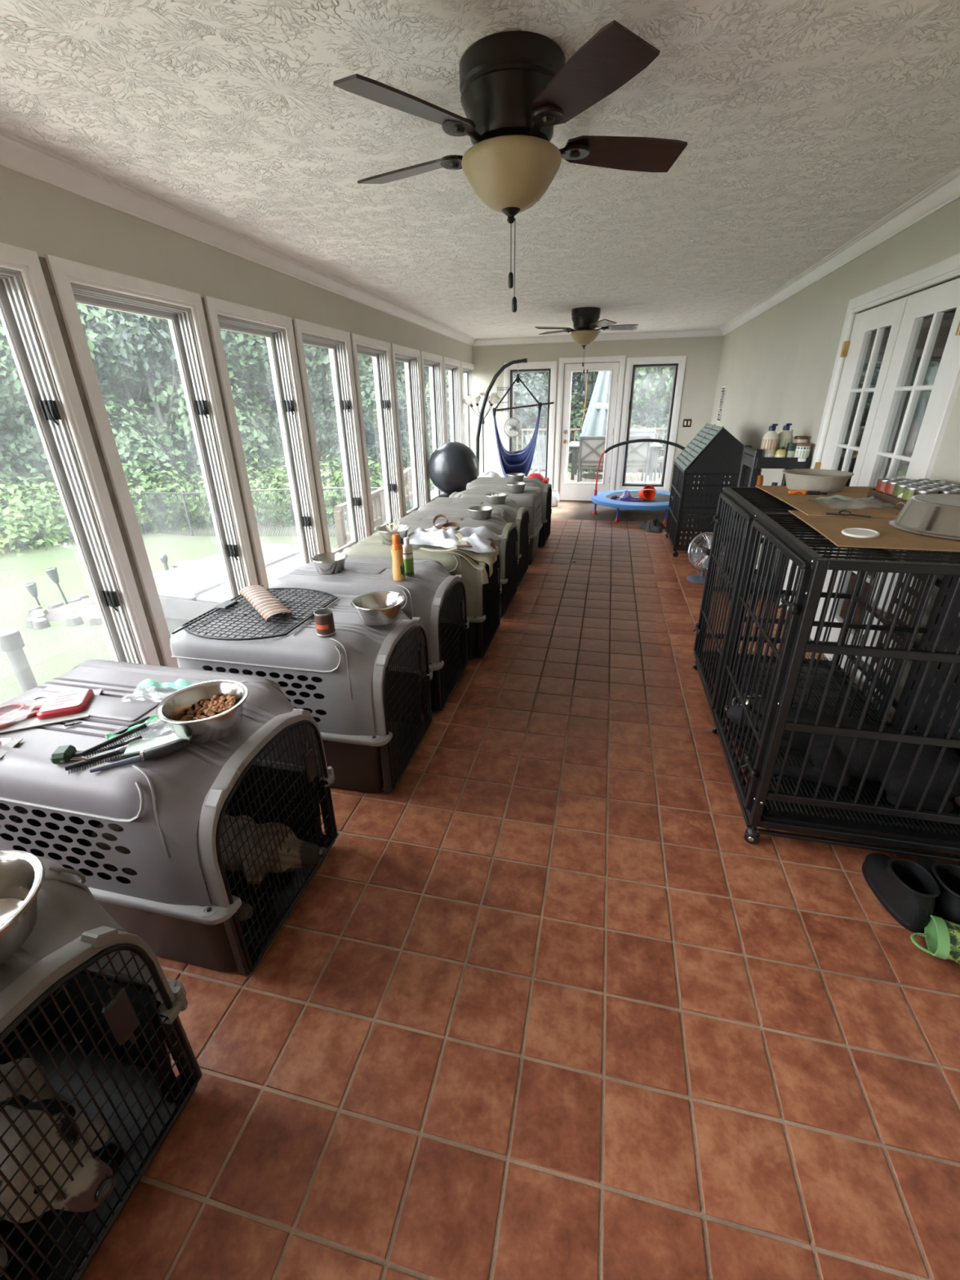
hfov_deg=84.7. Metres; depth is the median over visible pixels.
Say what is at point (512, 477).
steel bowl
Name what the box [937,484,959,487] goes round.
tin can
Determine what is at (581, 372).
tree
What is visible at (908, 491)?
tin can
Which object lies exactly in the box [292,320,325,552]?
trim
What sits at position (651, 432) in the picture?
cooler
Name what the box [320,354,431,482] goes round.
tree
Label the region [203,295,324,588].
window
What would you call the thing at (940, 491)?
tin can
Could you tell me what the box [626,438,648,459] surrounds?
cushion
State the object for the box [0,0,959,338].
ceiling
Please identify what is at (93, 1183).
dog
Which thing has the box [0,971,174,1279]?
tub
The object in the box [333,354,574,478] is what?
tree
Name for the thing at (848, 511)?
loop
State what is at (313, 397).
tree
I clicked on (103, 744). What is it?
comb
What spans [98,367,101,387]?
bare tree
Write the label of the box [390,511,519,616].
dog crate
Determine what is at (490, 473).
sack
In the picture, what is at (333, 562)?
steel bowl
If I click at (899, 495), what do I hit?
print
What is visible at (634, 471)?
deck railing
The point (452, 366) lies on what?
window
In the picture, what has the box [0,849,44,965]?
steel bowl
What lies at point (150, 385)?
bare tree
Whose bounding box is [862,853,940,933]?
rubber boot
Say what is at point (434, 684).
tub
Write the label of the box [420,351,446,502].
window
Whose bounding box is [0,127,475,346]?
trim
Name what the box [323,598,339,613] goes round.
fork
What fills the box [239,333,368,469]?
tree
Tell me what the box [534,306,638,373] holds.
ceiling fan
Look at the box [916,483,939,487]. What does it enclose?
tin can
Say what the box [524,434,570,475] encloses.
chair
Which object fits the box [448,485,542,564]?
dog crate
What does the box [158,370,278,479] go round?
tree
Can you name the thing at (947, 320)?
wall
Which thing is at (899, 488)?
tin can
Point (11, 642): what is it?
post
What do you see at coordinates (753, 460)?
shelf
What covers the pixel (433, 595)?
dog crate
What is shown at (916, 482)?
tin can
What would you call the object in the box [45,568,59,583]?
cup
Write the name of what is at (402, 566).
print
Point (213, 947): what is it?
tub
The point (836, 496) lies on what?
plastic sheet
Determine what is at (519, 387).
tree
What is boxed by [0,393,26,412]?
tree
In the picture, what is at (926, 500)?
rim
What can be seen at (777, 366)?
wall
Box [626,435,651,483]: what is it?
patio chair
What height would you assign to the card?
0.008 m
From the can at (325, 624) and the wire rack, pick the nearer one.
the can at (325, 624)
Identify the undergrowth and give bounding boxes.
[11,371,663,490]
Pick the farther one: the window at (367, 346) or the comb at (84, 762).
the window at (367, 346)
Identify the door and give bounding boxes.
[172,585,337,640]
[554,355,626,502]
[786,296,908,639]
[819,277,959,678]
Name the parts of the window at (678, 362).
casing, casing, sash, casing, casing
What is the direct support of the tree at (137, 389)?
on the lawn
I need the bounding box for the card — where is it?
[122,733,188,758]
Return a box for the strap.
[580,369,587,433]
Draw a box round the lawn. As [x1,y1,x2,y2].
[0,469,645,704]
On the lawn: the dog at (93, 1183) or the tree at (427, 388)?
the tree at (427, 388)
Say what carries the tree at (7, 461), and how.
on the lawn
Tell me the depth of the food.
4.70 m
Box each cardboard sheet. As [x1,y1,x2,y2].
[755,485,900,517]
[788,510,959,551]
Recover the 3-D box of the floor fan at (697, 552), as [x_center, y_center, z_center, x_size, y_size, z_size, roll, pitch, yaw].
[2.039,-0.750,4.757,0.260,0.437,0.260,17,30,35]
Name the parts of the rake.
handle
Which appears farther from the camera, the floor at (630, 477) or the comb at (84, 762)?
the floor at (630, 477)
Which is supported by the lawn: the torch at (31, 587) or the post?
the torch at (31, 587)
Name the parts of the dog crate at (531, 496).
roof panel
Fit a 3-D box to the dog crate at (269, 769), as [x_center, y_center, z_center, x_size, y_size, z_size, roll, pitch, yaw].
[-1.047,0.527,1.719,0.938,0.709,0.642,5,25,12]
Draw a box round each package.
[0,688,102,733]
[0,738,22,759]
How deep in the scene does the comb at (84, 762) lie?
1.34 m
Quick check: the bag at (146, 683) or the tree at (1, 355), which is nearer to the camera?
the bag at (146, 683)
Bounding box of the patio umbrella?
[579,370,610,479]
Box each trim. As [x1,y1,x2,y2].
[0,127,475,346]
[38,256,165,666]
[200,297,260,585]
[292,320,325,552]
[350,334,371,535]
[390,345,403,509]
[472,328,723,346]
[720,165,959,335]
[778,253,959,688]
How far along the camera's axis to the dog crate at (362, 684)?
2.12 m
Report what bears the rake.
on the dog crate at (269, 769)
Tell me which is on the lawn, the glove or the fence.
the fence
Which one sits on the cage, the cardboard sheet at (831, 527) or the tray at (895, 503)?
the cardboard sheet at (831, 527)
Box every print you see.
[400,564,404,575]
[896,493,902,498]
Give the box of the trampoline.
[591,438,690,524]
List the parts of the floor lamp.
lamp shade, lamp shade, lamp shade, lamp shade, lamp shade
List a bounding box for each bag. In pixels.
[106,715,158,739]
[137,678,194,688]
[551,488,559,506]
[636,518,666,533]
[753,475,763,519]
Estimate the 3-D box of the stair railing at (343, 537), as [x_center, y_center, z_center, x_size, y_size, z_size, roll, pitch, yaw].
[-1.620,-1.974,8.817,0.100,1.450,3.100,5,25,12]
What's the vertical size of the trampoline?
1.035 m
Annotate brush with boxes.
[104,715,150,739]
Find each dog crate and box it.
[0,658,337,976]
[0,848,201,1279]
[169,590,432,792]
[269,555,469,711]
[342,531,502,660]
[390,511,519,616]
[417,497,529,586]
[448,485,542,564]
[466,476,551,546]
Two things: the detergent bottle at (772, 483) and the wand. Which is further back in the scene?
the detergent bottle at (772, 483)
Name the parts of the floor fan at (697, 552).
fan blade, fan blade, fan blade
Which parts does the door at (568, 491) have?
casing, casing, casing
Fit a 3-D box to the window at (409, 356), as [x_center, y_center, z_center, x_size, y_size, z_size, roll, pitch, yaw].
[-0.842,-2.270,5.983,0.171,1.855,0.850,5,25,12]
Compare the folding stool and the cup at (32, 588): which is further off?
the cup at (32, 588)
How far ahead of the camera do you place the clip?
1.50 m
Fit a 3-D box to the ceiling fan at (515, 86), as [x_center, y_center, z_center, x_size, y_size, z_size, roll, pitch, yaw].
[0.095,-1.392,1.674,1.114,0.613,1.071,5,25,12]
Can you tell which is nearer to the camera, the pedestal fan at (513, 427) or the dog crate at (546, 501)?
the dog crate at (546, 501)
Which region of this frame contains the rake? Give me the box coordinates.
[49,735,142,764]
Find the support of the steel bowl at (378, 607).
on the dog crate at (362, 684)
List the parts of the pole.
bath dish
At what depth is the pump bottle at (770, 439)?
3.86 m
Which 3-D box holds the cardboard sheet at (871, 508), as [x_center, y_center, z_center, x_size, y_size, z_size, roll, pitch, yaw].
[1.667,-0.630,2.358,0.610,0.007,0.800,4,25,11]
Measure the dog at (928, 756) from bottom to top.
0.272 m
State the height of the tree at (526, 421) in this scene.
8.589 m
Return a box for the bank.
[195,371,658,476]
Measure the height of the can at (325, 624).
0.092 m
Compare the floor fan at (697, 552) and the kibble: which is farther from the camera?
the floor fan at (697, 552)
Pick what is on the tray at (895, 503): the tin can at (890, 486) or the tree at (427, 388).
the tin can at (890, 486)
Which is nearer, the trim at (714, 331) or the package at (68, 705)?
the package at (68, 705)
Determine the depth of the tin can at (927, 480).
2.27 m
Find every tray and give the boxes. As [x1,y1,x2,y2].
[702,650,959,846]
[866,488,906,511]
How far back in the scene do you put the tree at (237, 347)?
17.20 m
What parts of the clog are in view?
boot leg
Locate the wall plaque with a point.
(724, 388)
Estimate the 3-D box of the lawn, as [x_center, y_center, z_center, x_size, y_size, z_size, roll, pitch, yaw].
[-1.439,-3.381,15.743,110.000,2.283,90.000,5,25,12]
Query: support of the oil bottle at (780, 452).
on the utility cart
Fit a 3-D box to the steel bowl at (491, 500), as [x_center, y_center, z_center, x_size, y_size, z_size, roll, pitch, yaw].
[0.145,-1.258,4.691,0.204,0.074,0.204,5,25,12]
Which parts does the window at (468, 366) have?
casing, sash, casing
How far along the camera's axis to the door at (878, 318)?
3.23 m
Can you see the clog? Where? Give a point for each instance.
(942, 936)
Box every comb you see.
[64,747,126,773]
[81,723,149,758]
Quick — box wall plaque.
[716,385,726,422]
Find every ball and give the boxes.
[428,441,479,494]
[527,472,545,480]
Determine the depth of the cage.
1.98 m
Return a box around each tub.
[0,764,321,971]
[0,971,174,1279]
[153,542,337,635]
[248,670,422,792]
[421,622,459,711]
[458,595,493,660]
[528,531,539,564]
[782,468,853,493]
[794,443,812,462]
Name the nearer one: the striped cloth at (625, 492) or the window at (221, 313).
the window at (221, 313)
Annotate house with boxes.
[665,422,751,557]
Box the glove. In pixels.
[609,495,619,499]
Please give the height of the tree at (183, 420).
12.540 m
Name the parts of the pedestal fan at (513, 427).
fan blade, fan blade, fan blade, fan blade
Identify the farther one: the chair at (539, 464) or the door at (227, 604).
the chair at (539, 464)
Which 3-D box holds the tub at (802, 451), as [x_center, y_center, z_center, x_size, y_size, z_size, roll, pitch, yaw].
[2.345,-1.370,3.839,0.110,0.121,0.110,5,25,12]
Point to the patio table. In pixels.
(575, 446)
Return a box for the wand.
[89,738,189,773]
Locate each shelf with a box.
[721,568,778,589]
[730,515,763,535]
[742,453,809,468]
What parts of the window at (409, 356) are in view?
casing, casing, sash, casing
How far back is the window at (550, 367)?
8.28 m
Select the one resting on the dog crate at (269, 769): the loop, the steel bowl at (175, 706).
the steel bowl at (175, 706)
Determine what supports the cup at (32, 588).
on the torch at (31, 587)
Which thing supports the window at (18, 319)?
in the wall at (43, 218)
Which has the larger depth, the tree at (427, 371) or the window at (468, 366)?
the tree at (427, 371)
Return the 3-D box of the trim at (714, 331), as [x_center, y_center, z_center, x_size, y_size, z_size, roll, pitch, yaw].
[1.644,-4.438,7.721,3.640,0.085,0.082,5,25,12]
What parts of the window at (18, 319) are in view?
casing, latch lever, latch lever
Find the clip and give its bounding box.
[64,721,82,726]
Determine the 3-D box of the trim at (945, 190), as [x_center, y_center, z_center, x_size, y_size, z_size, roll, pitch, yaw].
[1.985,-1.801,1.862,0.082,0.085,12.450,5,25,12]
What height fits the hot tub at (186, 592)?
0.770 m
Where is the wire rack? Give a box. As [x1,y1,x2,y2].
[496,385,508,412]
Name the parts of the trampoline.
leg, leg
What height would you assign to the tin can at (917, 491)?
0.085 m
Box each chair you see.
[492,363,553,477]
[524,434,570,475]
[577,435,605,482]
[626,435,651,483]
[653,446,665,480]
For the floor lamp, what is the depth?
7.77 m
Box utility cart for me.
[720,444,811,602]
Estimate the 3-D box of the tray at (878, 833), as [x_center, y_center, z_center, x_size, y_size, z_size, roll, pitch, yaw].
[1.536,0.395,2.494,0.703,0.028,1.441,5,25,12]
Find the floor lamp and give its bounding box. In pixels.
[462,390,500,472]
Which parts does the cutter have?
knife handle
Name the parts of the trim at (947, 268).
casing, casing, casing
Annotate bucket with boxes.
[638,484,656,500]
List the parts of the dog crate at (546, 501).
roof panel, sill frame, door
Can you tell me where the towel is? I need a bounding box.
[408,522,504,552]
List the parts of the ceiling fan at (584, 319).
blade, blade, lamp shade, blade, blade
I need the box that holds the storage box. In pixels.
[431,493,449,501]
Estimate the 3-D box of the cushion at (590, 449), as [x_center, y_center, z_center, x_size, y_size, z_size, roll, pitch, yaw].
[2.294,-3.834,10.620,0.500,0.430,0.028,6,25,15]
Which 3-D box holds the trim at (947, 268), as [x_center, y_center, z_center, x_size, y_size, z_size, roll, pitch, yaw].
[2.236,-0.923,3.128,0.053,2.085,1.490,5,25,12]
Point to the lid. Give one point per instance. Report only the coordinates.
(853, 532)
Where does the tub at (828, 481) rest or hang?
on the cardboard sheet at (871, 508)
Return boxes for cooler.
[629,428,656,443]
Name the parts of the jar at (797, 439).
lid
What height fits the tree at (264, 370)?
10.637 m
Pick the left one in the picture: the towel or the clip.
the clip
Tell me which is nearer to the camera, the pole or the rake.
the rake
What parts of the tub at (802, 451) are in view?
lid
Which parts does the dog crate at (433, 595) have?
roof panel, sill frame, door, latch plate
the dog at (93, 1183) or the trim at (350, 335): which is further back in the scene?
the trim at (350, 335)
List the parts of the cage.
door rail, door rail, post, door rail, rail, door rail, door rail, post, door rail, rail, door rail, rail, cross rail, rail, cross rail, rail, door rail, cross rail, post, divider rail, post, rail, cross rail, cross rail, divider rail, cross rail, cross rail, roof rail, rail, rail, cross rail, post, cross rail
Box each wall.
[0,165,472,663]
[463,335,724,492]
[702,198,959,748]
[826,309,955,631]
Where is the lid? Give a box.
[841,528,879,537]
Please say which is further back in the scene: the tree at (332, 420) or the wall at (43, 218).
the tree at (332, 420)
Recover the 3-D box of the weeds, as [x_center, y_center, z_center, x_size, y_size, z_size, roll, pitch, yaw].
[-1.604,-3.862,14.400,11.210,2.520,4.139,5,25,12]
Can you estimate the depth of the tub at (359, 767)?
2.25 m
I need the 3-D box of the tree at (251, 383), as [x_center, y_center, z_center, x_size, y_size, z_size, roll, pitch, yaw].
[-9.021,-9.431,20.579,6.606,8.586,4.807,13,28,29]
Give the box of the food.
[488,493,504,496]
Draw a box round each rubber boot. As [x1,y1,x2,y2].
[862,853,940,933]
[913,857,959,924]
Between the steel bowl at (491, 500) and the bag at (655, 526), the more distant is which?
the bag at (655, 526)
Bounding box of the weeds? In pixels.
[248,452,603,527]
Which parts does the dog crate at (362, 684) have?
roof panel, sill frame, door, latch plate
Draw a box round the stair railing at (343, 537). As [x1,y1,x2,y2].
[333,466,413,548]
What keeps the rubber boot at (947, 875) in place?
on the floor at (540, 1004)
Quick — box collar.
[432,514,459,530]
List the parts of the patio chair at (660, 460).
leg, seat, leg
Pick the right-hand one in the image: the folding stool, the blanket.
the folding stool
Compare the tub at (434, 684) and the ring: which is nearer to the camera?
the tub at (434, 684)
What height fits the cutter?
0.018 m
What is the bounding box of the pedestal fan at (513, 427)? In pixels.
[503,409,521,453]
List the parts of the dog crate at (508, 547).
roof panel, sill frame, door, latch plate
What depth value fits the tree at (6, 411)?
16.09 m
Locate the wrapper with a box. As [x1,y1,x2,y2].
[239,585,292,622]
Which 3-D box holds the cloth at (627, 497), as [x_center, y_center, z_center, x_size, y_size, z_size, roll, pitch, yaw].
[2.079,-1.978,7.299,0.369,0.081,0.218,5,25,12]
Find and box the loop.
[826,510,871,517]
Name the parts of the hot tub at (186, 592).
panel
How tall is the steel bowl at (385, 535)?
0.089 m
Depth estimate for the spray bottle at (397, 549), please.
2.64 m
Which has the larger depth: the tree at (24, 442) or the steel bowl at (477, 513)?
the tree at (24, 442)
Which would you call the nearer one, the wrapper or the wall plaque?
the wrapper
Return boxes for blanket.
[419,528,498,584]
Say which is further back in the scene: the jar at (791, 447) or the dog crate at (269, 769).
the jar at (791, 447)
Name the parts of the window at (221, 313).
casing, casing, sash, casing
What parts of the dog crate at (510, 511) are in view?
roof panel, sill frame, door, latch plate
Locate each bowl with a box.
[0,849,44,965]
[155,680,248,743]
[310,551,347,573]
[351,591,405,625]
[375,524,409,544]
[466,506,493,519]
[484,493,507,504]
[505,481,526,493]
[506,473,525,482]
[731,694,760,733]
[887,493,959,540]
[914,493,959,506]
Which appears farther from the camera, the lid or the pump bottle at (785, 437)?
the pump bottle at (785, 437)
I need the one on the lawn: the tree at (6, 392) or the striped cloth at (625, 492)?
the tree at (6, 392)
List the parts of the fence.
fence post, rail, fence post, rail, rail, rail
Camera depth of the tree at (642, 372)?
13.45 m
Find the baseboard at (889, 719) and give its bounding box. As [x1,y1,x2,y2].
[859,685,959,806]
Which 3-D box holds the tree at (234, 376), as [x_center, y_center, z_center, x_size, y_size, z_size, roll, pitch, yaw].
[-9.019,-12.574,23.476,6.881,12.356,6.864,-11,26,-20]
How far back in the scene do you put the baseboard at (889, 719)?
2.56 m
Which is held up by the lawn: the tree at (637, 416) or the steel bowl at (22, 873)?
the tree at (637, 416)
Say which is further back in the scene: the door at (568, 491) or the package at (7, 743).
the door at (568, 491)
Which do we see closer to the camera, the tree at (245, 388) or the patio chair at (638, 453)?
the patio chair at (638, 453)
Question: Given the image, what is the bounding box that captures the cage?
[693,486,959,862]
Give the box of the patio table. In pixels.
[568,441,662,480]
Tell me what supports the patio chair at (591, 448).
on the floor at (630, 477)
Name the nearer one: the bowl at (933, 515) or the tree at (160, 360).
the bowl at (933, 515)
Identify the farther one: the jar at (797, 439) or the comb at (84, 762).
the jar at (797, 439)
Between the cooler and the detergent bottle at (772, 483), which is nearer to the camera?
the detergent bottle at (772, 483)
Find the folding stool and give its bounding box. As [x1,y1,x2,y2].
[542,477,549,483]
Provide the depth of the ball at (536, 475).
6.93 m
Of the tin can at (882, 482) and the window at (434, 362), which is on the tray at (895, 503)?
the tin can at (882, 482)
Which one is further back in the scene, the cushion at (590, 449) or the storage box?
the cushion at (590, 449)
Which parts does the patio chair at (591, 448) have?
leg, leg, seat, rail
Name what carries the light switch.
attached to the wall at (703, 353)
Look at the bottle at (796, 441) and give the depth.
3.88 m
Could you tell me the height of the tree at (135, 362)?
11.137 m
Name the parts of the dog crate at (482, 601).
roof panel, sill frame, door, latch plate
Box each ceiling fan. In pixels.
[333,19,687,312]
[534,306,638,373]
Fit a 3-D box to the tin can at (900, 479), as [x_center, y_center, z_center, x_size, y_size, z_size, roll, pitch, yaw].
[1.853,-0.654,2.290,0.074,0.085,0.074,11,27,25]
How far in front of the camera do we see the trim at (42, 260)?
2.31 m
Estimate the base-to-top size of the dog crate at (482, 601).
0.709 m
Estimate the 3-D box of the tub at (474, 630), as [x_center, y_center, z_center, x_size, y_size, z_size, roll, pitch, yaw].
[-0.372,-0.137,3.658,0.872,0.302,0.596,5,25,12]
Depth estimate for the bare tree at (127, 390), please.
16.65 m
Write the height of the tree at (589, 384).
10.029 m
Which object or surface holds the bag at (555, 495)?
on the floor at (540, 1004)
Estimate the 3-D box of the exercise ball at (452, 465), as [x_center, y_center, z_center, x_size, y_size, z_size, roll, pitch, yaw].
[-0.325,-2.122,6.515,0.623,0.624,0.624,-14,27,-26]
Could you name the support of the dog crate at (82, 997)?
on the floor at (540, 1004)
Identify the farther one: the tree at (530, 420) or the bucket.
the tree at (530, 420)
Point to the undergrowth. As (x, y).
(575, 385)
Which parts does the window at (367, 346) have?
casing, casing, sash, casing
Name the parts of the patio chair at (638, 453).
seat, rail, leg, leg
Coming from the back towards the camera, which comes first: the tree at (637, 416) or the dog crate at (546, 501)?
the tree at (637, 416)
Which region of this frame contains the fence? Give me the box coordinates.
[19,486,413,536]
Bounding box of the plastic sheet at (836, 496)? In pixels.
[807,494,879,500]
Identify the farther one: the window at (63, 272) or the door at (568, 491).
the door at (568, 491)
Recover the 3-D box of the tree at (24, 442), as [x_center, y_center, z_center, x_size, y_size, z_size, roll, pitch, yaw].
[-13.510,-9.232,15.153,5.662,12.549,10.090,7,25,16]
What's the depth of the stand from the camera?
7.37 m
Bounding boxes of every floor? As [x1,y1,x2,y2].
[80,501,959,1279]
[430,471,662,498]
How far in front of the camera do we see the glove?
7.41 m
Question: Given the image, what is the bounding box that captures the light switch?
[682,418,691,426]
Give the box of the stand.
[475,358,527,476]
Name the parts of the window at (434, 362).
casing, sash, casing, casing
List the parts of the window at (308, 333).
casing, casing, sash, casing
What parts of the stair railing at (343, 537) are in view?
post, rail, rail, post, rail, rail, post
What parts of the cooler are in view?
box lid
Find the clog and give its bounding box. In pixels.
[910,915,959,964]
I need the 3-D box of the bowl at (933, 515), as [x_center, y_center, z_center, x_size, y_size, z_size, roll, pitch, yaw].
[1.643,-0.422,1.782,0.406,0.096,0.406,5,25,12]
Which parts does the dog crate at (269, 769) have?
roof panel, door, sill frame, latch plate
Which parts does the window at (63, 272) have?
casing, casing, sash, latch lever, casing, latch lever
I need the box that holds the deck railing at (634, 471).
[515,425,666,473]
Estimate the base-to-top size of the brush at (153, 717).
0.023 m
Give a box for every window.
[0,242,159,665]
[44,254,257,667]
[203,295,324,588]
[292,318,370,552]
[350,333,403,534]
[390,342,428,516]
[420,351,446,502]
[442,356,462,443]
[460,360,474,451]
[503,360,557,488]
[615,355,686,491]
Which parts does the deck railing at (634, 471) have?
rail, rail, post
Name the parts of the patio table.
leg, leg, leg, leg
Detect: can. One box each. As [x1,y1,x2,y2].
[313,608,335,636]
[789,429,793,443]
[875,478,898,493]
[883,480,907,496]
[892,483,917,498]
[898,478,919,481]
[901,485,928,501]
[907,480,928,484]
[912,488,938,496]
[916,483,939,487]
[918,478,940,482]
[926,486,951,490]
[928,480,950,484]
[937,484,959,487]
[937,488,959,494]
[949,486,959,490]
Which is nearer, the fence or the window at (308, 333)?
the window at (308, 333)
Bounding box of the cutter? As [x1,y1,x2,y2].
[787,489,826,494]
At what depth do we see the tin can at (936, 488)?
2.07 m
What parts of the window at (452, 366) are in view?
casing, sash, casing, casing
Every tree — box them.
[0,302,157,515]
[0,304,186,510]
[0,306,164,528]
[0,338,97,515]
[0,354,151,497]
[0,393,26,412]
[0,430,29,513]
[76,303,282,512]
[80,306,262,506]
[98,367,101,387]
[106,309,185,520]
[106,311,163,519]
[135,358,233,492]
[155,328,313,486]
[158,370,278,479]
[161,356,326,501]
[229,371,274,408]
[232,380,276,413]
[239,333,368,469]
[244,337,338,471]
[259,346,337,480]
[303,349,426,475]
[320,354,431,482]
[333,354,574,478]
[399,365,524,453]
[424,369,547,457]
[425,381,547,445]
[513,371,591,471]
[513,372,585,471]
[533,367,674,472]
[537,372,596,406]
[569,367,674,472]
[592,372,672,472]
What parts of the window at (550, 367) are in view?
casing, screen frame, sash, casing, casing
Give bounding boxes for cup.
[25,584,37,597]
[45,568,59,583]
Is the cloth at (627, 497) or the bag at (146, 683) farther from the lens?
the cloth at (627, 497)
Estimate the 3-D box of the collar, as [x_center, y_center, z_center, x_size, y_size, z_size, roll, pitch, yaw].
[-0.218,-0.761,3.436,0.130,0.100,0.210,-15,28,-28]
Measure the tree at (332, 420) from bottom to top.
12.540 m
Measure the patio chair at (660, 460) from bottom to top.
0.940 m
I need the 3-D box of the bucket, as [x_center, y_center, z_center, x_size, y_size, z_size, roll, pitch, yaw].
[2.342,-2.053,7.336,0.207,0.219,0.242,-3,24,-3]
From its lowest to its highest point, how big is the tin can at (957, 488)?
0.085 m
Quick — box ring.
[25,594,103,629]
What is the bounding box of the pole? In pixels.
[159,553,195,570]
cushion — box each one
[580,439,605,460]
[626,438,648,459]
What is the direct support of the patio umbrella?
on the floor at (630, 477)
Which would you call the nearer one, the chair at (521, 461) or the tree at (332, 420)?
the chair at (521, 461)
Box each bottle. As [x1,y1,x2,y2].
[391,533,405,581]
[402,537,414,576]
[771,482,777,485]
[774,446,786,457]
[793,439,807,443]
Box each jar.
[785,443,796,457]
[793,435,808,443]
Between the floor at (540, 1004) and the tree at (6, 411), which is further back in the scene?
the tree at (6, 411)
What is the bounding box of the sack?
[477,470,501,477]
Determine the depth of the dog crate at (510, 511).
4.65 m
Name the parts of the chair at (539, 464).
rail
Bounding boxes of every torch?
[24,582,40,605]
[44,567,68,604]
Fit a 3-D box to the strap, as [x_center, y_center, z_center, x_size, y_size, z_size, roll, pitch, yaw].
[1.601,-3.663,8.104,0.067,0.891,0.034,5,25,12]
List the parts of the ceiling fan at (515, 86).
blade, blade, pull chain, pull, lamp shade, pull, pull chain, blade, blade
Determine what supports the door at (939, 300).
in the wall at (777, 366)
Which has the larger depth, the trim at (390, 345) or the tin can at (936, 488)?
the trim at (390, 345)
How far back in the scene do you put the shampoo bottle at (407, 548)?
2.71 m
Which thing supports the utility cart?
on the floor at (540, 1004)
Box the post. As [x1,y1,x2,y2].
[0,628,38,693]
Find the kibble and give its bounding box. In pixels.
[179,694,235,720]
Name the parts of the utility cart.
post, post, handle, post, post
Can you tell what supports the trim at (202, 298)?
attached to the wall at (43, 218)
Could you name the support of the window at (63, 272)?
in the wall at (43, 218)
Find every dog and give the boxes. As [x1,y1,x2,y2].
[0,1057,115,1277]
[89,813,325,921]
[724,697,959,813]
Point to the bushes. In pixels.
(12, 521)
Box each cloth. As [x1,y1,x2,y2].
[616,494,642,501]
[619,489,633,497]
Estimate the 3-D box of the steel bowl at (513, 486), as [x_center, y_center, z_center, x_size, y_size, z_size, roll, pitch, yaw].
[0.360,-1.520,5.250,0.214,0.084,0.214,5,25,12]
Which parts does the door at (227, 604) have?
locking rod, latch plate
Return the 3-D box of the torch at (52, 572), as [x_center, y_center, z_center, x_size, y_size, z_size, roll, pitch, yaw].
[-5.990,-0.684,7.485,0.144,0.704,0.159,-19,30,-35]
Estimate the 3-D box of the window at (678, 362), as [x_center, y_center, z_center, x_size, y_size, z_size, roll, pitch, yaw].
[2.604,-3.277,8.126,0.826,1.931,0.171,5,25,12]
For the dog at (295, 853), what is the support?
in the dog crate at (269, 769)
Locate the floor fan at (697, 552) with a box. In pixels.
[686,532,724,584]
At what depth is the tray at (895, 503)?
2.20 m
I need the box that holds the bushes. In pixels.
[0,450,432,555]

